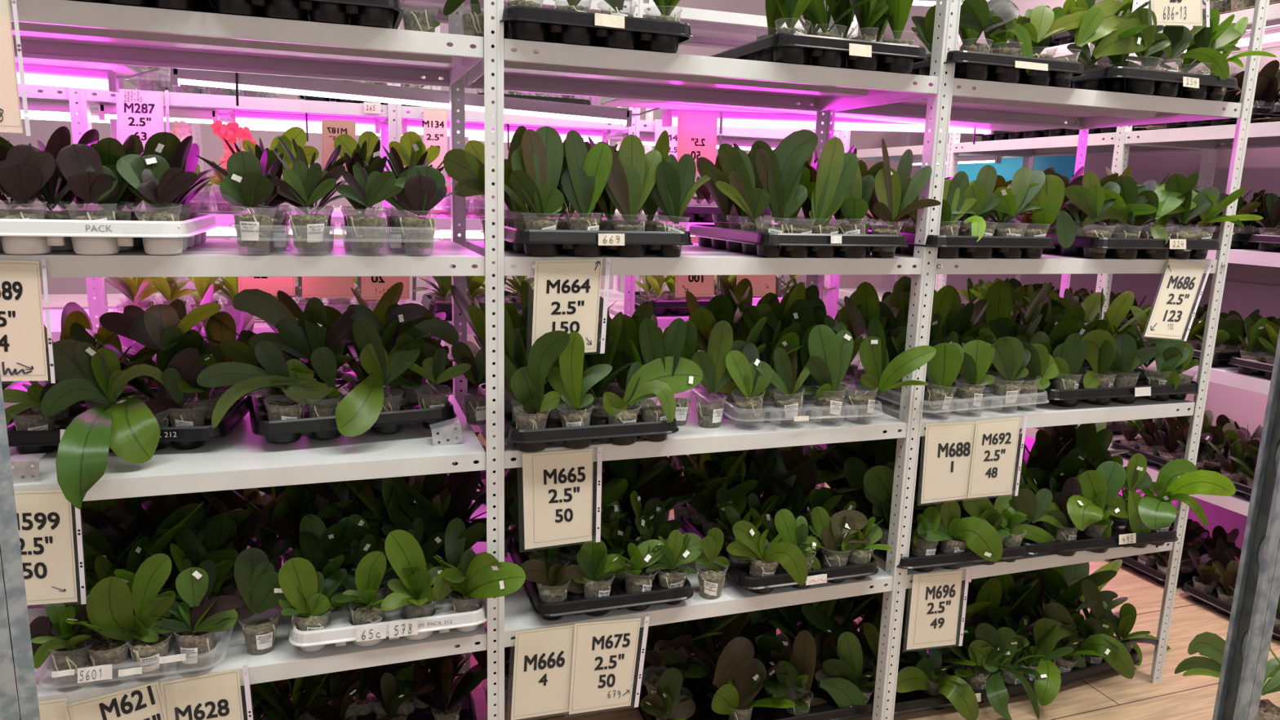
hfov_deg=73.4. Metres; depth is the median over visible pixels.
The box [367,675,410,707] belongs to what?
potted orchid
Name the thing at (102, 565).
potted orchid
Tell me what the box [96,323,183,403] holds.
potted orchid
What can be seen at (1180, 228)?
potted orchid
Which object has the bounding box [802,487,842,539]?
potted orchid
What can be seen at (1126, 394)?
tray
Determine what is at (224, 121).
light
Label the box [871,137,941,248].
potted orchid
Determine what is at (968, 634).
potted orchid
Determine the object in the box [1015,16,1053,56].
potted orchid
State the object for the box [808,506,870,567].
potted orchid
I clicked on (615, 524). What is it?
potted orchid
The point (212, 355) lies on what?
potted orchid
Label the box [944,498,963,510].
potted orchid
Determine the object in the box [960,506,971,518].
potted orchid
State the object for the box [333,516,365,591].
potted orchid
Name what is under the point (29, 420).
potted orchid
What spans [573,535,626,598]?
potted orchid
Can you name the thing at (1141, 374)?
potted orchid
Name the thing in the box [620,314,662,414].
potted orchid
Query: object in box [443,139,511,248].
potted orchid
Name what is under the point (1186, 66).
potted orchid
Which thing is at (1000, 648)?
potted orchid
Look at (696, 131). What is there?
sign
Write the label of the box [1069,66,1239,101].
tray
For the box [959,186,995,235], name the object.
potted orchid
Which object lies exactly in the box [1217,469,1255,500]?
tray
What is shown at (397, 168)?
potted orchid
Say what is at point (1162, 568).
potted orchid
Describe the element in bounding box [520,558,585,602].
potted orchid
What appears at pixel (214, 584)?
potted orchid
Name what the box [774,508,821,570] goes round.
potted orchid
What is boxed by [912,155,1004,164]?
light
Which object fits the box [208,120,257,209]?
orchid
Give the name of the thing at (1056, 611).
potted orchid
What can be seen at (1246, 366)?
tray
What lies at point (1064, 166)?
wall panel
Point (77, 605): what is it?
potted orchid
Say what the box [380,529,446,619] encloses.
potted orchid
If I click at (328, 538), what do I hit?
potted orchid
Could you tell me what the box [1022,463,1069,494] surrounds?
potted orchid
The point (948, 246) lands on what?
tray
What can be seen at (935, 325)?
potted orchid
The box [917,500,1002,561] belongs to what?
potted orchid
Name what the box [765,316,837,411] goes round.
potted orchid
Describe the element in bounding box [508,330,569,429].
potted orchid
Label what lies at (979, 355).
potted orchid
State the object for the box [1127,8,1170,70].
potted orchid
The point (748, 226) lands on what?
potted orchid
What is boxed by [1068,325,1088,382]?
potted orchid
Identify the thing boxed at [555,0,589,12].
potted orchid
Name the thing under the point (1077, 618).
potted orchid
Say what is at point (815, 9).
potted orchid
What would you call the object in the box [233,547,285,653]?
potted orchid
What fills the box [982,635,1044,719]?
potted orchid
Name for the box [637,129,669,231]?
potted orchid
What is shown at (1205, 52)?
potted orchid
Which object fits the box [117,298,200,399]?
potted orchid
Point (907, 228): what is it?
potted orchid
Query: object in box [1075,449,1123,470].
potted orchid
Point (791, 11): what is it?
potted orchid
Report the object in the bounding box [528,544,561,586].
potted orchid
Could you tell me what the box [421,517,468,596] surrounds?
potted orchid
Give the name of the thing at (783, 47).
tray
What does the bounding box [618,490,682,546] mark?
potted orchid
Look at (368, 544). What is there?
potted orchid
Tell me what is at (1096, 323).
potted orchid
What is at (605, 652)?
sign
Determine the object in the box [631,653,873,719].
tray
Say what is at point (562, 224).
potted orchid
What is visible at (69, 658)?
potted orchid
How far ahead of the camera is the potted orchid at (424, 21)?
1.65 m
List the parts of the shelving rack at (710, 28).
shelf, shelf, shelf, post, post, shelf, shelf, shelf, shelf, wire mesh panel, post, post, shelf, shelf, shelf, shelf, wire mesh panel, shelf, shelf, post, post, shelf, shelf, shelf, shelf, post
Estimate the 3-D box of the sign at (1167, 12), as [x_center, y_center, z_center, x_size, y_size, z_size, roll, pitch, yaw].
[1.304,-0.898,2.079,0.243,0.183,0.003,-2,12,-19]
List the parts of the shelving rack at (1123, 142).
shelf, post, shelf, shelf, shelf, post, post, shelf, shelf, shelf, post, shelf, post, shelf, shelf, wire mesh panel, wire mesh panel, shelf, shelf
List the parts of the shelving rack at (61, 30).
perforated bracket, shelf, shelf, shelf, shelf, perforated bracket, post, post, shelf, shelf, shelf, shelf, post, post, shelf, shelf, shelf, shelf, post, post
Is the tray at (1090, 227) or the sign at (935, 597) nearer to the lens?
the sign at (935, 597)
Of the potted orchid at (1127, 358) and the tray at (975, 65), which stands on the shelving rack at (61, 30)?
the tray at (975, 65)
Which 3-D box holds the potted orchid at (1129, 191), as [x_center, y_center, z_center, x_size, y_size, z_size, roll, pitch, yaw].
[1.220,-0.370,2.189,0.208,0.195,0.077,-2,12,-19]
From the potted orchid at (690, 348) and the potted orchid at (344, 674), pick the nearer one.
the potted orchid at (690, 348)
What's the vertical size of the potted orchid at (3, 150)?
0.197 m
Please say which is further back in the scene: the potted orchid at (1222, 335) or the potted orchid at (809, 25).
the potted orchid at (1222, 335)
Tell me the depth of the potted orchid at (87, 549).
1.74 m
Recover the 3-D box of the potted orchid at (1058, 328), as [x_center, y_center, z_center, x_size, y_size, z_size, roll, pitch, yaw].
[1.193,-0.032,2.485,0.136,0.211,0.196,-2,12,-19]
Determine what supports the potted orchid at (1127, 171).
in the tray at (1085, 246)
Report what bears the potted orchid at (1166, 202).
in the tray at (1085, 246)
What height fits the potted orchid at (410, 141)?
0.256 m
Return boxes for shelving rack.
[0,0,654,408]
[0,0,857,548]
[0,0,1269,719]
[825,0,1279,516]
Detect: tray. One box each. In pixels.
[0,210,218,254]
[6,387,249,454]
[45,585,236,691]
[68,0,215,13]
[112,300,226,311]
[133,75,279,96]
[144,195,284,213]
[204,0,404,29]
[225,222,443,255]
[248,378,456,444]
[262,692,476,719]
[288,537,487,652]
[294,298,379,307]
[297,94,421,111]
[420,293,521,319]
[435,198,551,217]
[476,379,679,452]
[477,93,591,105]
[480,225,693,257]
[491,5,693,53]
[506,523,693,620]
[627,291,720,315]
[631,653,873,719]
[656,204,771,222]
[679,510,878,593]
[688,224,908,257]
[691,383,882,428]
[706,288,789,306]
[711,32,928,74]
[830,507,1028,572]
[835,634,1035,714]
[850,374,1041,418]
[867,229,1055,257]
[909,50,1085,88]
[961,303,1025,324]
[964,219,1031,229]
[975,129,1048,141]
[986,362,1198,407]
[986,491,1177,556]
[1006,36,1058,48]
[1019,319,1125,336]
[1026,616,1139,685]
[1031,223,1151,229]
[1040,121,1164,137]
[1042,234,1221,258]
[1051,30,1074,45]
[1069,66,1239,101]
[1075,423,1122,434]
[1110,437,1244,472]
[1114,551,1200,585]
[1138,338,1266,366]
[1146,228,1263,248]
[1164,106,1279,128]
[1181,578,1279,640]
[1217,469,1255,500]
[1227,354,1273,379]
[1247,234,1279,251]
[1268,103,1279,120]
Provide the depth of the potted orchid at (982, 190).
2.03 m
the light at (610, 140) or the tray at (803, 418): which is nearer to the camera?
the tray at (803, 418)
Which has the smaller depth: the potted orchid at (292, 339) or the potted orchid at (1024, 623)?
the potted orchid at (292, 339)
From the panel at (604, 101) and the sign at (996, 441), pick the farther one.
the panel at (604, 101)
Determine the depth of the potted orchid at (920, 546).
2.17 m
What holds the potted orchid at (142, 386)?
in the tray at (187, 437)
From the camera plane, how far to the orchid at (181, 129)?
2.34 m
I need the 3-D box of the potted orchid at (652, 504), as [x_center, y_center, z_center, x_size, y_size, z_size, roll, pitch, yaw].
[0.043,0.435,2.134,0.077,0.182,0.077,6,12,22]
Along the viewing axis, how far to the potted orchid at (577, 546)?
1.99 m
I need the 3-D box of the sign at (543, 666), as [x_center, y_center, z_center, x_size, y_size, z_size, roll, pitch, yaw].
[-0.207,0.679,1.866,0.169,0.219,0.002,-2,12,-19]
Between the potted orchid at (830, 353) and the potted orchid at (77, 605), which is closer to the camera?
the potted orchid at (77, 605)
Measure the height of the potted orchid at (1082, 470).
0.192 m
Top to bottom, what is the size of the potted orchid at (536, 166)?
0.239 m
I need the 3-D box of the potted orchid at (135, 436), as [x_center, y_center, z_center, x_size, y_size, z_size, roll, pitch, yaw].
[-0.951,0.126,1.633,0.098,0.098,0.203,-2,12,-19]
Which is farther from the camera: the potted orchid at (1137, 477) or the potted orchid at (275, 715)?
the potted orchid at (1137, 477)
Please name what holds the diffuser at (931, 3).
attached to the light at (916, 2)
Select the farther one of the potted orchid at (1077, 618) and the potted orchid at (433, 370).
the potted orchid at (1077, 618)
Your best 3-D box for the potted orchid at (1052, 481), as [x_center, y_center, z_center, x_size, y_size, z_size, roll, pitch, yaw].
[1.154,0.402,2.401,0.156,0.185,0.077,3,11,5]
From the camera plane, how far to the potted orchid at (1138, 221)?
2.31 m
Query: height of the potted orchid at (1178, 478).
0.231 m
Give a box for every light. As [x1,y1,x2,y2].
[15,62,159,92]
[19,98,113,116]
[21,111,110,123]
[97,102,244,124]
[170,68,659,127]
[206,226,346,235]
[219,118,402,136]
[230,110,395,141]
[401,119,619,150]
[434,229,484,238]
[465,137,620,146]
[622,132,782,150]
[662,109,994,144]
[911,0,990,6]
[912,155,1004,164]
[1180,27,1279,54]
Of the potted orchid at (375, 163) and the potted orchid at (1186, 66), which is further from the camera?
the potted orchid at (1186, 66)
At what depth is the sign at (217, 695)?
1.64 m
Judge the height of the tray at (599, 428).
0.053 m
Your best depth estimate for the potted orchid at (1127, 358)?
2.34 m
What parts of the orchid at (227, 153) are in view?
flower, flower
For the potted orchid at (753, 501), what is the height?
0.169 m
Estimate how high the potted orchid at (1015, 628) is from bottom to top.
0.184 m
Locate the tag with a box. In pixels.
[364,102,381,113]
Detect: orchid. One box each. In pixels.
[0,126,76,219]
[0,144,12,217]
[0,144,56,219]
[2,378,58,431]
[6,324,133,410]
[8,602,91,684]
[22,338,97,421]
[26,531,142,637]
[31,591,134,679]
[40,339,127,509]
[45,322,166,409]
[56,143,118,220]
[63,564,133,648]
[80,553,171,653]
[84,328,206,414]
[86,536,177,613]
[86,553,175,675]
[89,137,136,220]
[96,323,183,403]
[99,302,221,422]
[105,395,170,463]
[105,506,207,628]
[111,347,206,426]
[114,564,224,650]
[115,154,197,239]
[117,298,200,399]
[127,132,199,221]
[140,296,257,399]
[142,527,235,597]
[148,567,243,667]
[150,542,227,640]
[169,120,192,209]
[177,329,222,418]
[187,318,349,403]
[195,137,289,244]
[196,340,318,428]
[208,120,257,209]
[219,143,279,211]
[219,151,274,247]
[232,288,355,359]
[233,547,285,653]
[239,329,339,404]
[241,126,319,239]
[244,686,315,719]
[271,160,345,248]
[271,335,350,405]
[272,145,346,239]
[273,514,386,566]
[278,557,346,631]
[280,680,328,719]
[281,346,384,436]
[293,531,347,606]
[298,309,359,387]
[309,672,359,719]
[320,666,370,719]
[330,533,421,606]
[333,130,379,217]
[333,139,386,244]
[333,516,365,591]
[335,164,406,247]
[335,304,401,387]
[338,551,386,625]
[344,508,379,571]
[346,303,453,394]
[346,320,430,396]
[347,302,458,426]
[347,493,450,579]
[351,317,420,412]
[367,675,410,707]
[375,672,410,719]
[380,517,446,592]
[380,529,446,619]
[381,144,466,244]
[381,493,507,563]
[388,131,439,217]
[395,314,441,402]
[397,164,447,248]
[403,8,439,32]
[403,347,471,408]
[410,658,487,719]
[411,653,475,701]
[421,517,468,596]
[433,549,525,612]
[443,0,493,42]
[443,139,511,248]
[451,342,495,424]
[467,300,532,412]
[494,328,547,421]
[503,159,563,229]
[507,0,542,26]
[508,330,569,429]
[509,126,564,230]
[509,502,573,564]
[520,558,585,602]
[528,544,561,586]
[529,326,551,395]
[537,505,614,566]
[546,331,612,426]
[546,356,584,419]
[553,146,615,230]
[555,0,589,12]
[557,541,624,564]
[560,129,613,230]
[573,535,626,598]
[582,314,633,417]
[582,324,613,402]
[587,135,626,231]
[597,133,662,231]
[597,520,644,578]
[599,500,626,546]
[602,355,702,424]
[604,0,634,17]
[609,538,665,593]
[610,301,653,399]
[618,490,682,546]
[619,517,671,574]
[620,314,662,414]
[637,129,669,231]
[638,317,686,422]
[640,497,671,539]
[640,667,695,719]
[644,640,680,694]
[645,529,726,588]
[647,0,679,21]
[650,153,711,246]
[662,320,704,424]
[662,646,693,702]
[688,286,772,404]
[691,320,746,426]
[692,646,754,692]
[697,527,729,598]
[699,142,785,246]
[702,636,795,719]
[715,487,747,549]
[715,506,768,564]
[722,315,766,413]
[725,342,773,424]
[726,520,807,585]
[728,288,801,398]
[733,142,776,231]
[736,492,791,538]
[749,507,783,542]
[750,129,817,233]
[753,343,818,422]
[756,0,785,39]
[758,311,803,410]
[764,633,791,697]
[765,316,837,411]
[768,298,814,397]
[773,484,809,535]
[773,630,827,715]
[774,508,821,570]
[775,0,811,34]
[780,161,810,228]
[799,0,842,35]
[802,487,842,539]
[802,508,813,553]
[804,0,871,38]
[807,145,882,225]
[807,309,867,388]
[807,321,853,418]
[808,137,857,234]
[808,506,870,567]
[809,501,856,551]
[813,622,835,690]
[814,315,862,408]
[814,631,890,719]
[827,0,858,38]
[836,164,875,234]
[838,456,896,528]
[841,516,892,564]
[842,160,884,234]
[848,318,936,417]
[849,0,893,41]
[860,622,900,681]
[862,462,903,537]
[864,317,912,398]
[865,494,921,544]
[867,13,888,41]
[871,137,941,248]
[882,0,914,44]
[888,336,929,404]
[896,646,978,719]
[899,624,976,666]
[902,177,935,233]
[903,467,922,527]
[906,313,960,393]
[911,0,952,73]
[911,488,944,537]
[911,506,940,555]
[915,482,922,488]
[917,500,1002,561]
[924,331,958,400]
[925,342,964,413]
[930,170,977,235]
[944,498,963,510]
[946,313,992,391]
[947,622,1017,719]
[947,625,990,671]
[951,12,987,46]
[951,164,999,241]
[955,336,981,397]
[956,339,995,410]
[959,0,1019,53]
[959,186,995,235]
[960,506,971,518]
[962,321,982,386]
[962,490,1056,542]
[964,613,1040,658]
[973,613,1045,659]
[978,327,1008,397]
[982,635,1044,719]
[983,18,1014,53]
[986,16,1032,73]
[986,458,1026,504]
[987,180,1025,235]
[991,167,1060,236]
[991,336,1031,407]
[992,471,1032,524]
[995,313,1053,377]
[1000,488,1064,547]
[1010,342,1058,405]
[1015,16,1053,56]
[1015,331,1052,384]
[1015,617,1076,706]
[1018,313,1084,355]
[1020,174,1075,248]
[1022,5,1087,59]
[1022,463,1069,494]
[1026,475,1079,527]
[1026,608,1046,645]
[1028,173,1157,236]
[1029,602,1108,673]
[1035,447,1100,492]
[1044,312,1108,374]
[1044,476,1081,541]
[1052,333,1087,389]
[1056,0,1155,76]
[1060,165,1145,237]
[1060,583,1084,648]
[1065,171,1119,249]
[1066,0,1151,70]
[1066,461,1128,537]
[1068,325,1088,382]
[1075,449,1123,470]
[1075,579,1134,679]
[1076,596,1128,638]
[1077,468,1088,496]
[1079,328,1116,388]
[1083,176,1156,238]
[1091,39,1128,66]
[1097,328,1138,376]
[1102,600,1170,666]
[1103,312,1158,346]
[1105,166,1204,238]
[1109,25,1195,69]
[1109,333,1159,386]
[1109,469,1146,522]
[1112,453,1172,533]
[1120,419,1143,448]
[1126,13,1245,72]
[1126,322,1159,379]
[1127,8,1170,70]
[1130,305,1154,340]
[1132,418,1164,454]
[1137,183,1196,244]
[1137,458,1235,532]
[1137,545,1169,565]
[1145,337,1198,390]
[1148,173,1198,234]
[1151,542,1201,573]
[1153,417,1186,460]
[1154,16,1213,71]
[1162,342,1198,383]
[1164,173,1219,251]
[1164,213,1176,229]
[1170,214,1199,231]
[1174,631,1279,719]
[1177,426,1223,467]
[1180,8,1245,79]
[1182,309,1207,350]
[1187,187,1262,239]
[1195,190,1222,231]
[1195,316,1229,352]
[1207,17,1276,93]
[1218,190,1266,233]
[1222,71,1244,102]
[1235,60,1279,104]
[1238,316,1267,362]
[1257,323,1278,364]
[1258,193,1279,235]
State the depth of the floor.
2.50 m
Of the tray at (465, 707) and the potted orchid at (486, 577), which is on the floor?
the tray at (465, 707)
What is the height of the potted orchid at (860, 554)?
0.144 m
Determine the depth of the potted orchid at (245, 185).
1.51 m
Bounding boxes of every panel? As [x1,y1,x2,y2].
[14,57,142,75]
[600,97,1066,132]
[919,155,1076,223]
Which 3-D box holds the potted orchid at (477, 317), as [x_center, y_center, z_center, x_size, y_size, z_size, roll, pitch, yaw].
[-0.266,-0.002,1.919,0.227,0.282,0.096,-5,13,-30]
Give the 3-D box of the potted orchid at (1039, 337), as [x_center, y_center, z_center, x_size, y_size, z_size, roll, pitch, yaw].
[1.082,0.009,2.351,0.096,0.174,0.161,3,11,8]
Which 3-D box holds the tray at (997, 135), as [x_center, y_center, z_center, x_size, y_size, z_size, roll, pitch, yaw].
[1.823,-1.045,3.997,0.372,0.053,0.388,-2,12,-19]
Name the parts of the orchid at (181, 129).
flower, flower, flower, flower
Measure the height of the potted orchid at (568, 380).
0.246 m
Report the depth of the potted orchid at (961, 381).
2.25 m
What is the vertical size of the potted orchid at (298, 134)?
0.252 m
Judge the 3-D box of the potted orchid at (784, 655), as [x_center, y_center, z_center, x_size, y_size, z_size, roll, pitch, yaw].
[0.373,0.849,2.355,0.077,0.194,0.200,1,11,-5]
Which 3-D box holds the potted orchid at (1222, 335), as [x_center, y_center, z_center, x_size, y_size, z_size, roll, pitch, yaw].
[2.054,-0.069,3.055,0.090,0.177,0.155,1,11,-3]
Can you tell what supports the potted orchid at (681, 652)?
in the tray at (829, 710)
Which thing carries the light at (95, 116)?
attached to the shelving rack at (58, 301)
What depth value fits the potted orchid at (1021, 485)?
2.37 m
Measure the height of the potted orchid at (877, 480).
0.264 m
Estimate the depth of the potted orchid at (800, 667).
2.26 m
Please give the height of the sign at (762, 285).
0.178 m
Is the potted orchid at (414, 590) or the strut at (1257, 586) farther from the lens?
the potted orchid at (414, 590)
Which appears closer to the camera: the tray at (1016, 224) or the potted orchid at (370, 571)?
the potted orchid at (370, 571)
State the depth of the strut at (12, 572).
0.84 m
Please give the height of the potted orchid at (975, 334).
0.180 m
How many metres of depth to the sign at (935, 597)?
2.20 m
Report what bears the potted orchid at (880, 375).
in the tray at (803, 418)
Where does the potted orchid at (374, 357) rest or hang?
in the tray at (286, 431)
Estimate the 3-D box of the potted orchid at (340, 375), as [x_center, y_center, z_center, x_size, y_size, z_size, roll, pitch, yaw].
[-0.629,-0.006,1.961,0.299,0.230,0.126,10,14,38]
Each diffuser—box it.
[16,72,108,90]
[20,110,77,116]
[105,114,213,124]
[235,117,374,132]
[407,126,601,143]
[468,137,511,142]
[641,141,774,150]
[671,117,990,133]
[911,0,961,6]
[912,160,995,164]
[1184,34,1279,52]
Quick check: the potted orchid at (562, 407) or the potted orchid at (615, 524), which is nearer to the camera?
the potted orchid at (562, 407)
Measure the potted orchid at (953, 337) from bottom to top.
0.197 m
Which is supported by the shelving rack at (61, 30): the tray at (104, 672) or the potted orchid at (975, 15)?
the tray at (104, 672)
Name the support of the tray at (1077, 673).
on the floor
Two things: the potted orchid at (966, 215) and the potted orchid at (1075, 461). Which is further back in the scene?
the potted orchid at (1075, 461)
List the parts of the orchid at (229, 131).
flower, flower, flower, flower, flower, flower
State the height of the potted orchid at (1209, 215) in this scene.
0.174 m
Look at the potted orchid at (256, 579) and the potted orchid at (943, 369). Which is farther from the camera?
the potted orchid at (943, 369)
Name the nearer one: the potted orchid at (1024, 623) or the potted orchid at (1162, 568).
the potted orchid at (1024, 623)
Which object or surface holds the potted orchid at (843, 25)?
in the tray at (783, 47)
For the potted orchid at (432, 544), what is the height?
0.188 m
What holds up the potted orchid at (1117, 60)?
in the tray at (1122, 79)
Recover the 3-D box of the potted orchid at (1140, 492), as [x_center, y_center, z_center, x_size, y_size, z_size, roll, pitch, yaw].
[1.379,0.395,2.466,0.166,0.186,0.088,1,11,-3]
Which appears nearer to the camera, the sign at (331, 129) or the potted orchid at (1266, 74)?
the sign at (331, 129)
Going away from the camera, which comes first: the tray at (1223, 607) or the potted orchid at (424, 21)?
the potted orchid at (424, 21)
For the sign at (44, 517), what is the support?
hanging from the shelving rack at (61, 30)
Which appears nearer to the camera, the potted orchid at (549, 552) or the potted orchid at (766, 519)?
the potted orchid at (549, 552)
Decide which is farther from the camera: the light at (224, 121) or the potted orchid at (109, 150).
the light at (224, 121)
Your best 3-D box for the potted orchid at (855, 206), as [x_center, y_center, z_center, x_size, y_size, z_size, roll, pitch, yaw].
[0.480,-0.351,1.937,0.089,0.215,0.075,3,11,7]
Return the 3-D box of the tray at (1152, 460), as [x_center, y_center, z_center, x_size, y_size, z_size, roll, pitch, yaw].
[2.109,0.377,3.330,0.372,0.053,0.388,-2,12,-19]
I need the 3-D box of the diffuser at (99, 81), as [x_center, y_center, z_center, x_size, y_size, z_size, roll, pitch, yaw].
[-1.324,-0.603,1.840,0.324,0.022,0.023,-1,11,-19]
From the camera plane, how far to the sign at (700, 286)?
2.40 m
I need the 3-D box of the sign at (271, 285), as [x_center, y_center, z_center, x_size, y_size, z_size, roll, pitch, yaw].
[-0.879,-0.224,2.031,0.157,0.152,0.003,-2,12,-19]
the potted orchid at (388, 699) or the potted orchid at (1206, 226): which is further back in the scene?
the potted orchid at (1206, 226)
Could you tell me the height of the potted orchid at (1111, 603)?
0.186 m
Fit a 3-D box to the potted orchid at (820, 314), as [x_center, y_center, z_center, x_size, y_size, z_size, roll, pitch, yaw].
[0.496,-0.012,2.191,0.219,0.241,0.101,1,11,-5]
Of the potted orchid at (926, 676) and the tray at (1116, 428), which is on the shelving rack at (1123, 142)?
the tray at (1116, 428)
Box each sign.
[0,0,31,136]
[0,258,55,382]
[0,489,86,605]
[38,697,66,719]
[62,681,167,719]
[115,89,169,149]
[160,665,253,719]
[238,234,302,297]
[299,234,360,297]
[321,119,355,171]
[358,234,416,300]
[422,108,447,168]
[511,624,574,719]
[522,446,602,549]
[531,257,610,353]
[568,616,649,714]
[654,119,677,158]
[675,235,719,297]
[676,111,723,173]
[736,275,781,297]
[906,568,969,649]
[920,422,976,503]
[967,415,1027,497]
[1144,258,1211,341]
[1151,0,1209,26]
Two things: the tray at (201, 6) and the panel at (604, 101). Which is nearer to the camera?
the tray at (201, 6)
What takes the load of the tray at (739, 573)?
on the shelving rack at (61, 30)
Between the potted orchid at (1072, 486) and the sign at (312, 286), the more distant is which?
the potted orchid at (1072, 486)
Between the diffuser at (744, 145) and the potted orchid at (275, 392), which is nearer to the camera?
the potted orchid at (275, 392)
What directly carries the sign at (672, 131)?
attached to the shelving rack at (710, 28)
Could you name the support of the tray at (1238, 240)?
on the shelving rack at (1123, 142)
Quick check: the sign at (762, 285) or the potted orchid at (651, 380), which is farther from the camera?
the sign at (762, 285)
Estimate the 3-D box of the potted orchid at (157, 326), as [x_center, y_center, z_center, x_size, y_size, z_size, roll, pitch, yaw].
[-0.959,0.025,1.736,0.219,0.281,0.077,-2,12,-19]
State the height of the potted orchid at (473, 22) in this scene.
0.141 m
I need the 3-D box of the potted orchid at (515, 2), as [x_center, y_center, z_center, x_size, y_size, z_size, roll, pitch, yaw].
[-0.238,-0.730,1.596,0.175,0.234,0.077,-2,12,-19]
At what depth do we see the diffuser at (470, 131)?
2.75 m
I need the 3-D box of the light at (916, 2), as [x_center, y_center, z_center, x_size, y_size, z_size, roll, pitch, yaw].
[0.852,-1.075,2.543,0.707,0.098,0.030,-2,12,-19]
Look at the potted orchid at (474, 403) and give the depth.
1.93 m
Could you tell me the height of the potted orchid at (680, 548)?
0.156 m
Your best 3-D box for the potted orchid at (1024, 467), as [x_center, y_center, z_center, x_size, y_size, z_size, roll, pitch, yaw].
[1.002,0.381,2.448,0.198,0.202,0.102,2,11,-1]
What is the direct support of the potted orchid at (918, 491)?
in the tray at (953, 561)
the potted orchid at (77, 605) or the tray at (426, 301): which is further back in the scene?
the tray at (426, 301)
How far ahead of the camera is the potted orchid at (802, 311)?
2.10 m
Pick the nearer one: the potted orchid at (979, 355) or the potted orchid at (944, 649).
the potted orchid at (979, 355)
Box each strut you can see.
[0,372,39,719]
[1212,329,1279,719]
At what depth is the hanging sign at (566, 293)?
1.73 m
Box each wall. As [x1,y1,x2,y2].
[0,0,804,386]
[791,0,1279,550]
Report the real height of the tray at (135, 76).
0.054 m
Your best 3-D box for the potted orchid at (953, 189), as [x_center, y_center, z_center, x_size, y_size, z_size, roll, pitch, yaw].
[0.745,-0.350,2.031,0.141,0.191,0.077,-2,12,-19]
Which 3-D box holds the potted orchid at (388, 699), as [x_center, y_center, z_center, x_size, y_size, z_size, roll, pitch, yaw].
[-0.612,0.865,2.128,0.088,0.190,0.228,0,11,-9]
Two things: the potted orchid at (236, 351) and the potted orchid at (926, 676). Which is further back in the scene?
the potted orchid at (926, 676)
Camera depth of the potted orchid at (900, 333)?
2.23 m
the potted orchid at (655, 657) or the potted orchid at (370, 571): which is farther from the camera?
the potted orchid at (655, 657)
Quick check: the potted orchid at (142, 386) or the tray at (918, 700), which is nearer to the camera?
the potted orchid at (142, 386)
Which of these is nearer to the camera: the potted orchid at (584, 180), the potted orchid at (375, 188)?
the potted orchid at (375, 188)
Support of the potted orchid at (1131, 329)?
in the tray at (1126, 394)
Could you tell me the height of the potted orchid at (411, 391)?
0.232 m
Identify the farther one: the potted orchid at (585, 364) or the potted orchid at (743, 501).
the potted orchid at (743, 501)
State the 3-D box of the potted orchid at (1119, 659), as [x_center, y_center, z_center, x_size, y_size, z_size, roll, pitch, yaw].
[1.361,0.787,2.559,0.158,0.292,0.220,-2,12,-19]
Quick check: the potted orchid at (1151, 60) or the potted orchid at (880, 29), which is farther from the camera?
the potted orchid at (1151, 60)
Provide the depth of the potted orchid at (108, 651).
1.57 m
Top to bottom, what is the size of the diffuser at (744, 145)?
0.012 m
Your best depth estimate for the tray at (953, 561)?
2.18 m
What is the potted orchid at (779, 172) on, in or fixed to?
in the tray at (761, 244)
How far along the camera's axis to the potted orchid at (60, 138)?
1.49 m
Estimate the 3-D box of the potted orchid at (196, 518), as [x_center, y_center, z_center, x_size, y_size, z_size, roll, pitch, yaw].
[-0.960,0.443,1.767,0.303,0.222,0.196,12,15,43]
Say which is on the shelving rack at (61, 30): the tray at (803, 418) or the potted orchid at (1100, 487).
the tray at (803, 418)
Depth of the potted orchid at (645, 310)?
1.97 m
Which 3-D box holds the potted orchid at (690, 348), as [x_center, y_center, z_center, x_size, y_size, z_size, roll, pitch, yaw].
[0.094,0.026,1.986,0.094,0.244,0.077,-7,14,-38]
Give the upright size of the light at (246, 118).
0.100 m
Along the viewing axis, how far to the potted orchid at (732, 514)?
2.11 m
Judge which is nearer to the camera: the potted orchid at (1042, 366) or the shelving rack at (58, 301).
the potted orchid at (1042, 366)
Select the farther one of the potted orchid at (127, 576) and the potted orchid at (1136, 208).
the potted orchid at (1136, 208)
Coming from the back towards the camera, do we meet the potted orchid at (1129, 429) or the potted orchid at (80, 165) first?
the potted orchid at (1129, 429)
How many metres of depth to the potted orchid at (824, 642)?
2.39 m
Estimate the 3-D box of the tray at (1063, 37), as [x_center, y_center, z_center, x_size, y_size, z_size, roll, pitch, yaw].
[1.972,-1.330,3.538,0.372,0.053,0.388,-2,12,-19]
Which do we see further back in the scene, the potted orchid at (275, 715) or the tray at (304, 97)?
the tray at (304, 97)
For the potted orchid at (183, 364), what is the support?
in the tray at (187, 437)
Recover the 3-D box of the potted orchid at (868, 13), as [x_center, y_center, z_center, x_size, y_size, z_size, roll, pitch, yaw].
[0.497,-0.743,1.862,0.169,0.203,0.077,-2,12,-19]
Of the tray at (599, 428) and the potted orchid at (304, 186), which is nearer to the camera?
the potted orchid at (304, 186)
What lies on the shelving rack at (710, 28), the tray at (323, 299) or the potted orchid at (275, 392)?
the tray at (323, 299)
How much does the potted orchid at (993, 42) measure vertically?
0.196 m
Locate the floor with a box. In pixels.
[260,431,1279,719]
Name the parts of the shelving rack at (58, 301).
shelf, shelf, shelf, post, post, shelf, shelf, post, post, shelf, shelf, shelf, post, post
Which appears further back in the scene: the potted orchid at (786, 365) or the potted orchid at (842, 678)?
the potted orchid at (842, 678)
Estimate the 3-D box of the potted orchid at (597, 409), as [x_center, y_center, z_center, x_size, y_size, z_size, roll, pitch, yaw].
[-0.086,0.026,1.887,0.147,0.248,0.087,2,11,1]
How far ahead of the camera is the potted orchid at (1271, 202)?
2.87 m
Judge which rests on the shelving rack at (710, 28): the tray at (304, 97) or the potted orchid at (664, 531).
the tray at (304, 97)

